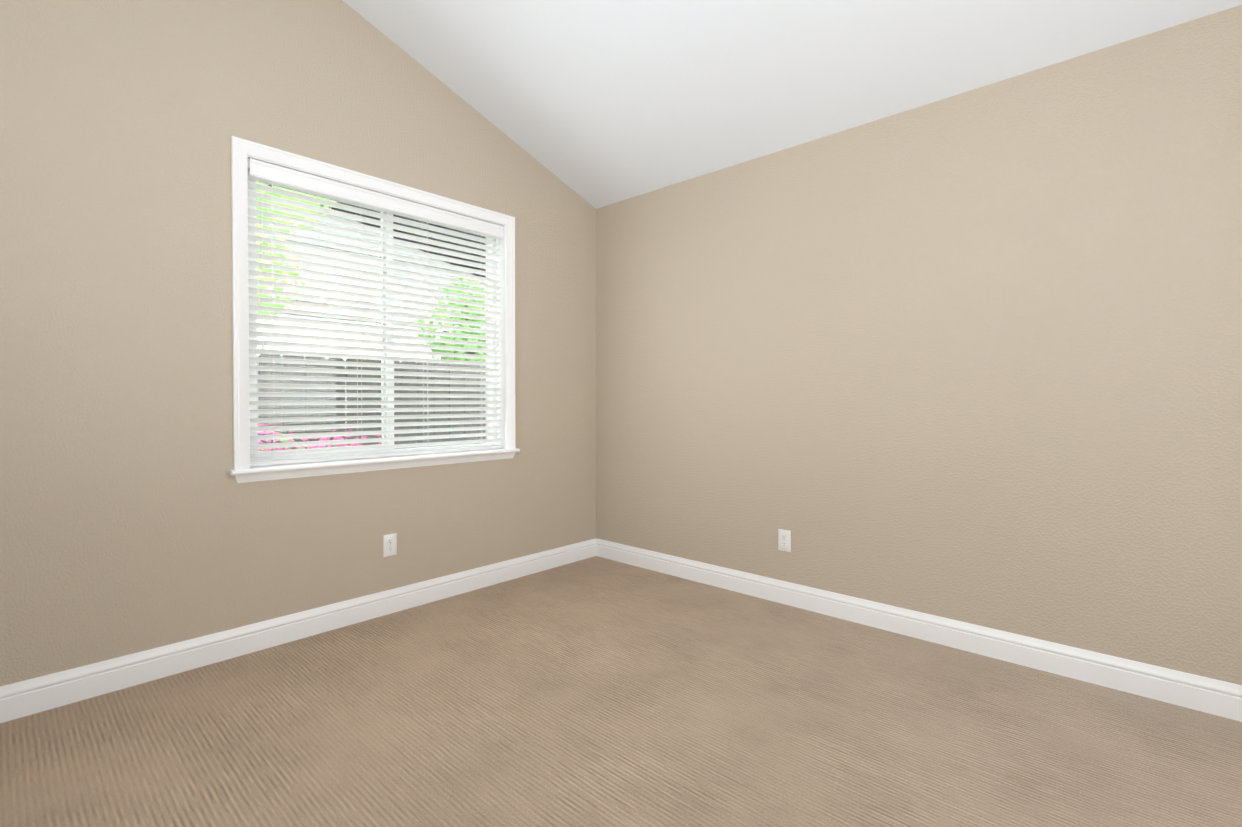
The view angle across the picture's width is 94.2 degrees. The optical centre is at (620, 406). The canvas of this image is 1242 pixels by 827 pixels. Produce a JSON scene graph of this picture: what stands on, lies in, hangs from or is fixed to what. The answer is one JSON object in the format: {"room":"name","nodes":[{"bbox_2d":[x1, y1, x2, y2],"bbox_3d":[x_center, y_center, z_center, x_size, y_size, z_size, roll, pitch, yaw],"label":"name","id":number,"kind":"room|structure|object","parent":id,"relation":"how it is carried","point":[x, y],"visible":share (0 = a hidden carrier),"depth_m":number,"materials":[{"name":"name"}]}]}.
{"room":"empty bedroom","nodes":[
{"label":"empty bedroom","id":0,"kind":"room"},
{"bbox_2d":[0,0,595,686],"bbox_3d":[-1.752,-0.987,2.452,0.150,4.107,4.800,1,1,42],"label":"wall","id":1,"kind":"structure","parent":0,"point":[134,516],"depth_m":2.35,"materials":[{"name":"paint"}]},
{"bbox_2d":[0,538,595,722],"bbox_3d":[-1.690,1.007,2.419,0.015,0.120,4.500,1,1,42],"label":"baseboard","id":2,"kind":"structure","parent":1,"relation":"attached to","point":[47,692],"depth_m":2.49,"materials":[{"name":"white paint"}]},
{"bbox_2d":[231,136,515,469],"bbox_3d":[-1.208,-0.435,3.045,0.180,1.433,1.472,1,1,42],"label":"window","id":3,"kind":"structure","parent":1,"relation":"in","point":[243,151],"depth_m":2.87,"materials":[{"name":"white paint"}]},
{"bbox_2d":[248,158,503,465],"bbox_3d":[-1.186,-0.416,3.027,0.072,1.341,1.341,1,1,42],"label":"window blind","id":4,"kind":"object","parent":3,"relation":"attached to","point":[265,172],"visible":0.88,"depth_m":2.91,"materials":[{"name":"white paint"}]},
{"bbox_2d":[230,448,519,482],"bbox_3d":[-1.174,0.290,3.022,0.136,0.059,1.500,1,1,42],"label":"window sill","id":5,"kind":"structure","parent":1,"relation":"attached to","point":[284,471],"depth_m":2.85,"materials":[{"name":"white paint"}]},
{"bbox_2d":[383,533,396,556],"bbox_3d":[-1.187,0.711,2.972,0.007,0.114,0.070,1,1,42],"label":"electrical outlet","id":6,"kind":"object","parent":1,"relation":"attached to","point":[389,544],"visible":1,"depth_m":2.97,"materials":[{"name":"white plastic"}]},
{"bbox_2d":[0,556,1241,826],"bbox_3d":[-0.111,1.144,0.974,4.600,0.120,4.800,1,1,42],"label":"floor","id":7,"kind":"structure","parent":0,"point":[596,692],"depth_m":1.90,"materials":[{"name":"carpet"}]},
{"bbox_2d":[343,0,1241,208],"bbox_3d":[-0.111,-2.184,0.935,4.600,1.758,4.800,1,1,42],"label":"ceiling","id":8,"kind":"structure","parent":0,"point":[595,104],"depth_m":2.70,"materials":[{"name":"paint"}]},
{"bbox_2d":[596,5,1241,684],"bbox_3d":[1.459,-0.206,2.672,4.600,2.540,0.150,1,1,42],"label":"wall","id":9,"kind":"structure","parent":0,"point":[972,357],"depth_m":2.50,"materials":[{"name":"paint"}]},
{"bbox_2d":[778,529,790,551],"bbox_3d":[0.879,0.719,3.108,0.070,0.114,0.007,1,1,42],"label":"electrical outlet","id":10,"kind":"object","parent":9,"relation":"attached to","point":[784,540],"visible":1,"depth_m":3.10,"materials":[{"name":"white plastic"}]},
{"bbox_2d":[596,538,1241,721],"bbox_3d":[1.400,1.005,2.629,4.230,0.120,0.015,1,1,42],"label":"baseboard","id":11,"kind":"structure","parent":9,"relation":"attached to","point":[1154,682],"depth_m":2.50,"materials":[{"name":"white paint"}]},
{"label":"outside","id":12,"kind":"structure","parent":0,"visible":0},
{"bbox_3d":[-11.300,1.454,14.279,29.830,0.150,50.000,1,1,42],"label":"ground","id":13,"kind":"structure","parent":12,"visible":0},
{"bbox_2d":[256,182,335,320],"bbox_3d":[-3.387,-0.436,4.326,1.673,3.865,2.308,1,1,42],"label":"tree","id":14,"kind":"object","parent":13,"relation":"on","point":[279,255],"depth_m":4.49,"materials":[{"name":"green plant"}]},
{"bbox_2d":[258,423,381,450],"bbox_3d":[-2.136,0.798,3.493,0.858,1.426,1.698,1,1,42],"label":"bush","id":15,"kind":"object","parent":13,"relation":"on","point":[299,447],"depth_m":3.63,"materials":[{"name":"pink plant"}]},
{"bbox_2d":[257,354,485,450],"bbox_3d":[-1.393,0.538,5.230,0.150,1.892,14.055,1,1,42],"label":"fence","id":16,"kind":"object","parent":13,"relation":"on","point":[364,399],"depth_m":4.47,"materials":[{"name":"grey wood"}]},
{"bbox_2d":[257,185,485,439],"bbox_3d":[-6.697,-0.757,9.603,9.900,4.380,11.300,1,1,42],"label":"sky","id":17,"kind":"structure","parent":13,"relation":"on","point":[346,297],"depth_m":7.28,"materials":[{"name":"white"}]},
{"bbox_2d":[412,278,485,361],"bbox_3d":[-1.609,0.066,5.984,0.702,2.825,1.091,1,1,42],"label":"tree","id":18,"kind":"object","parent":13,"relation":"on","point":[453,331],"depth_m":5.79,"materials":[{"name":"green plant"}]}
]}

